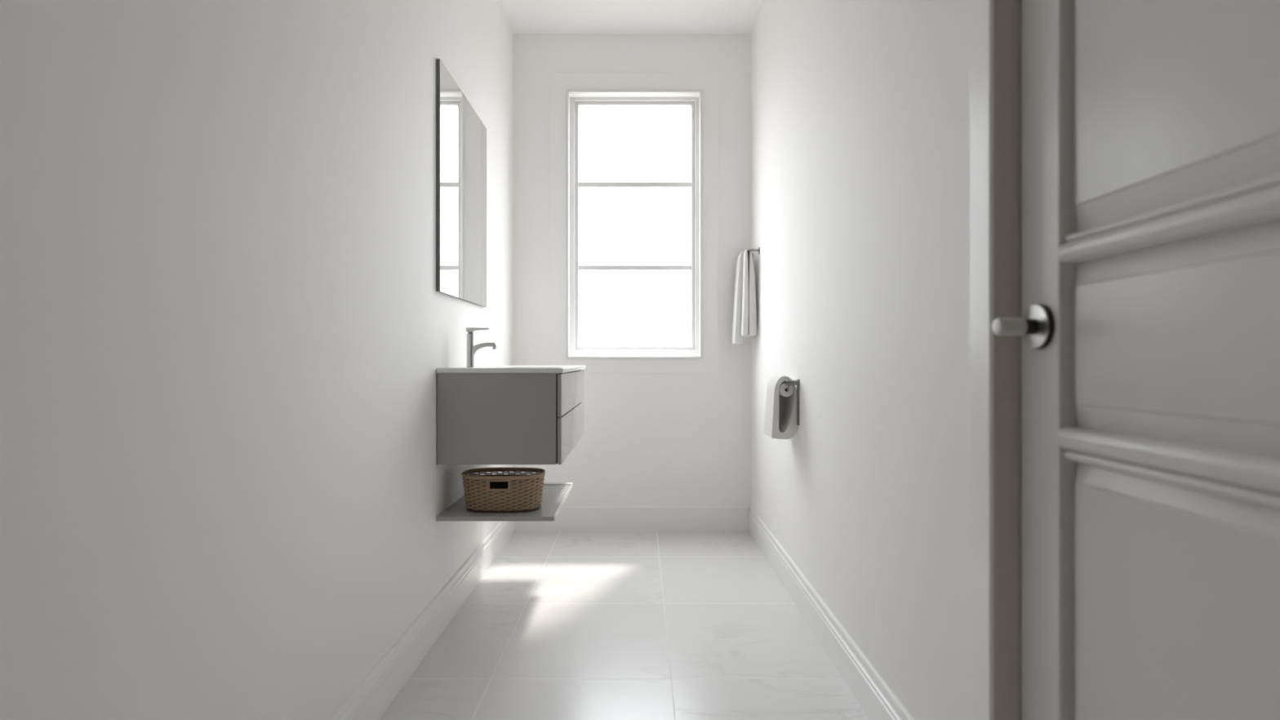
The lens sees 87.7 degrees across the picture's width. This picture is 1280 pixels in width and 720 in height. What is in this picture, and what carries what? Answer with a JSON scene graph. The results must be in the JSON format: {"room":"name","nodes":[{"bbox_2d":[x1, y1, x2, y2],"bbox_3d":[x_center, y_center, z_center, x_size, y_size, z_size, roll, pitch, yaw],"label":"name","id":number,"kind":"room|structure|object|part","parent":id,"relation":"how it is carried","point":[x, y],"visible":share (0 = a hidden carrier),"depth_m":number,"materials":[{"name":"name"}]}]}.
{"room":"bathroom","nodes":[
{"label":"bathroom","id":0,"kind":"room"},
{"bbox_2d":[0,0,513,719],"bbox_3d":[-0.769,-0.420,1.690,0.160,2.700,4.180,0,0,0],"label":"wall","id":1,"kind":"structure","parent":0,"point":[226,328],"depth_m":1.11,"materials":[{"name":"white paint"}]},
{"bbox_2d":[328,520,515,719],"bbox_3d":[-0.682,0.863,0.510,0.014,0.135,6.220,0,0,0],"label":"baseboard","id":2,"kind":"structure","parent":1,"relation":"attached to","point":[372,696],"depth_m":2.04,"materials":[{"name":"white wood"}]},
{"bbox_2d":[436,58,486,306],"bbox_3d":[-0.681,-0.625,2.594,0.014,0.786,0.683,0,0,0],"label":"wall mirror","id":3,"kind":"object","parent":1,"relation":"attached to","point":[461,135],"visible":1,"depth_m":2.50,"materials":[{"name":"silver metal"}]},
{"bbox_2d":[436,482,573,520],"bbox_3d":[-0.488,0.536,2.558,0.400,0.018,0.613,0,0,0],"label":"wall shelf","id":4,"kind":"object","parent":1,"relation":"attached to","point":[554,495],"visible":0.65,"depth_m":2.32,"materials":[{"name":"grey laminate"}]},
{"bbox_2d":[461,467,545,512],"bbox_3d":[-0.487,0.464,2.388,0.293,0.130,0.188,0,0,0],"label":"wicker basket","id":5,"kind":"object","parent":4,"relation":"on","point":[489,492],"visible":1,"depth_m":2.31,"materials":[{"name":"brown wicker"}]},
{"bbox_3d":[-0.487,0.432,2.301,0.078,0.035,0.011,0,0,0],"label":"handle","id":6,"kind":"part","parent":5,"relation":"part of","materials":[{"name":"brown wicker"}]},
{"bbox_2d":[436,369,584,464],"bbox_3d":[-0.476,0.199,2.711,0.420,0.309,0.918,0,0,0],"label":"vanity cabinet","id":7,"kind":"object","parent":1,"relation":"attached to","point":[482,418],"visible":0.88,"depth_m":2.25,"materials":[{"name":"grey paint"}]},
{"bbox_2d":[435,365,585,373],"bbox_3d":[-0.473,0.068,2.711,0.428,0.081,0.930,0,0,0],"label":"washbasin","id":8,"kind":"object","parent":7,"relation":"in","point":[486,369],"visible":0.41,"depth_m":2.25,"materials":[{"name":"white ceramic"}]},
{"bbox_2d":[466,327,497,367],"bbox_3d":[-0.589,-0.047,2.480,0.112,0.147,0.029,0,0,0],"label":"faucet","id":9,"kind":"object","parent":8,"relation":"on","point":[472,349],"visible":1,"depth_m":2.47,"materials":[{"name":"silver metal"}]},
{"bbox_3d":[-0.601,-0.112,2.480,0.087,0.016,0.025,0,0,0],"label":"lever","id":10,"kind":"part","parent":9,"relation":"part of","materials":[{"name":"silver metal"}]},
{"bbox_3d":[-0.577,-0.033,2.480,0.087,0.064,0.019,0,0,0],"label":"spout","id":11,"kind":"part","parent":9,"relation":"part of","materials":[{"name":"silver metal"}]},
{"bbox_3d":[-0.272,0.120,2.711,0.013,0.143,0.918,0,0,0],"label":"drawer","id":12,"kind":"part","parent":7,"relation":"part of","materials":[{"name":"grey paint"}]},
{"bbox_3d":[-0.272,0.275,2.711,0.013,0.157,0.918,0,0,0],"label":"drawer","id":13,"kind":"part","parent":7,"relation":"part of","materials":[{"name":"grey paint"}]},
{"bbox_2d":[378,531,868,719],"bbox_3d":[-0.042,0.980,0.510,1.614,0.100,6.540,0,0,0],"label":"floor","id":14,"kind":"structure","parent":0,"point":[561,625],"depth_m":2.22,"materials":[{"name":"tile"}]},
{"bbox_2d":[500,0,763,34],"bbox_3d":[-0.042,-1.830,0.510,1.614,0.120,6.540,0,0,0],"label":"ceiling","id":15,"kind":"structure","parent":0,"point":[523,16],"depth_m":3.44,"materials":[{"name":"white paint"}]},
{"bbox_2d":[513,34,751,511],"bbox_3d":[-0.042,-0.420,3.690,1.294,2.700,0.140,0,0,0],"label":"wall","id":16,"kind":"structure","parent":0,"point":[648,439],"depth_m":3.62,"materials":[{"name":"white paint"}]},
{"bbox_2d":[515,506,749,531],"bbox_3d":[-0.042,0.862,3.615,1.266,0.136,0.010,0,0,0],"label":"baseboard","id":17,"kind":"structure","parent":16,"relation":"attached to","point":[570,518],"depth_m":3.61,"materials":[{"name":"white wood"}]},
{"bbox_2d":[550,72,718,373],"bbox_3d":[-0.029,-0.743,3.675,0.912,1.629,0.141,0,0,0],"label":"window","id":18,"kind":"structure","parent":16,"relation":"in","point":[576,352],"depth_m":3.61,"materials":[{"name":"white wood"}]},
{"bbox_2d":[751,0,969,719],"bbox_3d":[0.685,-0.420,1.690,0.160,2.700,4.180,0,0,0],"label":"wall","id":19,"kind":"structure","parent":0,"point":[860,108],"depth_m":1.71,"materials":[{"name":"white paint"}]},
{"bbox_2d":[747,247,759,254],"bbox_3d":[0.577,-0.554,3.480,0.056,0.032,0.226,0,0,0],"label":"towel bar","id":20,"kind":"object","parent":19,"relation":"attached to","point":[758,249],"visible":0.57,"depth_m":3.38,"materials":[{"name":"silver metal"}]},
{"bbox_2d":[731,248,756,345],"bbox_3d":[0.540,-0.325,3.481,0.108,0.495,0.178,0,0,0],"label":"hand towel","id":21,"kind":"object","parent":20,"relation":"hanging from","point":[744,313],"visible":0.97,"depth_m":3.40,"materials":[{"name":"white fabric"}]},
{"bbox_2d":[785,378,799,425],"bbox_3d":[0.579,0.161,2.603,0.051,0.175,0.154,0,0,0],"label":"toilet paper holder","id":22,"kind":"object","parent":19,"relation":"attached to","point":[788,383],"visible":0.96,"depth_m":2.53,"materials":[{"name":"silver metal"}]},
{"bbox_2d":[763,375,797,439],"bbox_3d":[0.553,0.182,2.628,0.104,0.242,0.153,0,0,0],"label":"toilet paper roll","id":23,"kind":"object","parent":22,"relation":"on","point":[780,411],"visible":0.98,"depth_m":2.56,"materials":[{"name":"white paper"}]},
{"bbox_3d":[0.577,0.086,2.535,0.047,0.019,0.019,0,0,0],"label":"arm","id":24,"kind":"part","parent":22,"relation":"part of","materials":[{"name":"silver metal"}]},
{"bbox_3d":[0.603,0.161,2.543,0.004,0.175,0.028,0,0,0],"label":"wall plate","id":25,"kind":"part","parent":22,"relation":"part of","materials":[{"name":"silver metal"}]},
{"bbox_2d":[749,506,913,719],"bbox_3d":[0.598,0.863,2.412,0.014,0.135,2.417,0,0,0],"label":"baseboard","id":26,"kind":"structure","parent":19,"relation":"attached to","point":[875,698],"depth_m":2.05,"materials":[{"name":"white wood"}]},
{"bbox_2d":[969,0,1021,719],"bbox_3d":[0.679,-0.126,0.730,0.172,2.112,0.944,0,0,0],"label":"door frame","id":27,"kind":"structure","parent":19,"relation":"attached to","point":[1007,13],"depth_m":1.13,"materials":[{"name":"white wood"}]},
{"bbox_3d":[0.625,0.052,1.129,0.028,0.032,0.002,0,0,0],"label":"strike plate","id":28,"kind":"part","parent":27,"relation":"part of","materials":[{"name":"metal"}]},
{"bbox_2d":[992,0,1279,719],"bbox_3d":[0.628,-0.090,0.730,0.112,2.033,0.796,0,0,0],"label":"door","id":29,"kind":"structure","parent":19,"relation":"in","point":[1148,325],"depth_m":0.86,"materials":[{"name":"white wood"}]},
{"bbox_3d":[0.594,-0.053,1.071,0.044,0.029,0.029,0,0,0],"label":"knob","id":30,"kind":"part","parent":29,"relation":"part of","materials":[{"name":"grey metal"}]},
{"bbox_3d":[0.662,0.128,0.731,0.042,0.051,0.586,0,0,0],"label":"rail","id":31,"kind":"part","parent":29,"relation":"part of","materials":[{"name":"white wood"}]},
{"bbox_3d":[0.662,-0.171,0.731,0.042,0.044,0.586,0,0,0],"label":"rail","id":32,"kind":"part","parent":29,"relation":"part of","materials":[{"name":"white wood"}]},
{"bbox_3d":[0.669,0.432,0.731,0.018,0.556,0.586,0,0,0],"label":"panel","id":33,"kind":"part","parent":29,"relation":"part of","materials":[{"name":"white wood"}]},
{"bbox_3d":[0.669,-0.023,0.731,0.018,0.251,0.586,0,0,0],"label":"panel","id":34,"kind":"part","parent":29,"relation":"part of","materials":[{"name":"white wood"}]},
{"bbox_3d":[0.669,-0.591,0.731,0.018,0.797,0.586,0,0,0],"label":"panel","id":35,"kind":"part","parent":29,"relation":"part of","materials":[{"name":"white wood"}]}
]}

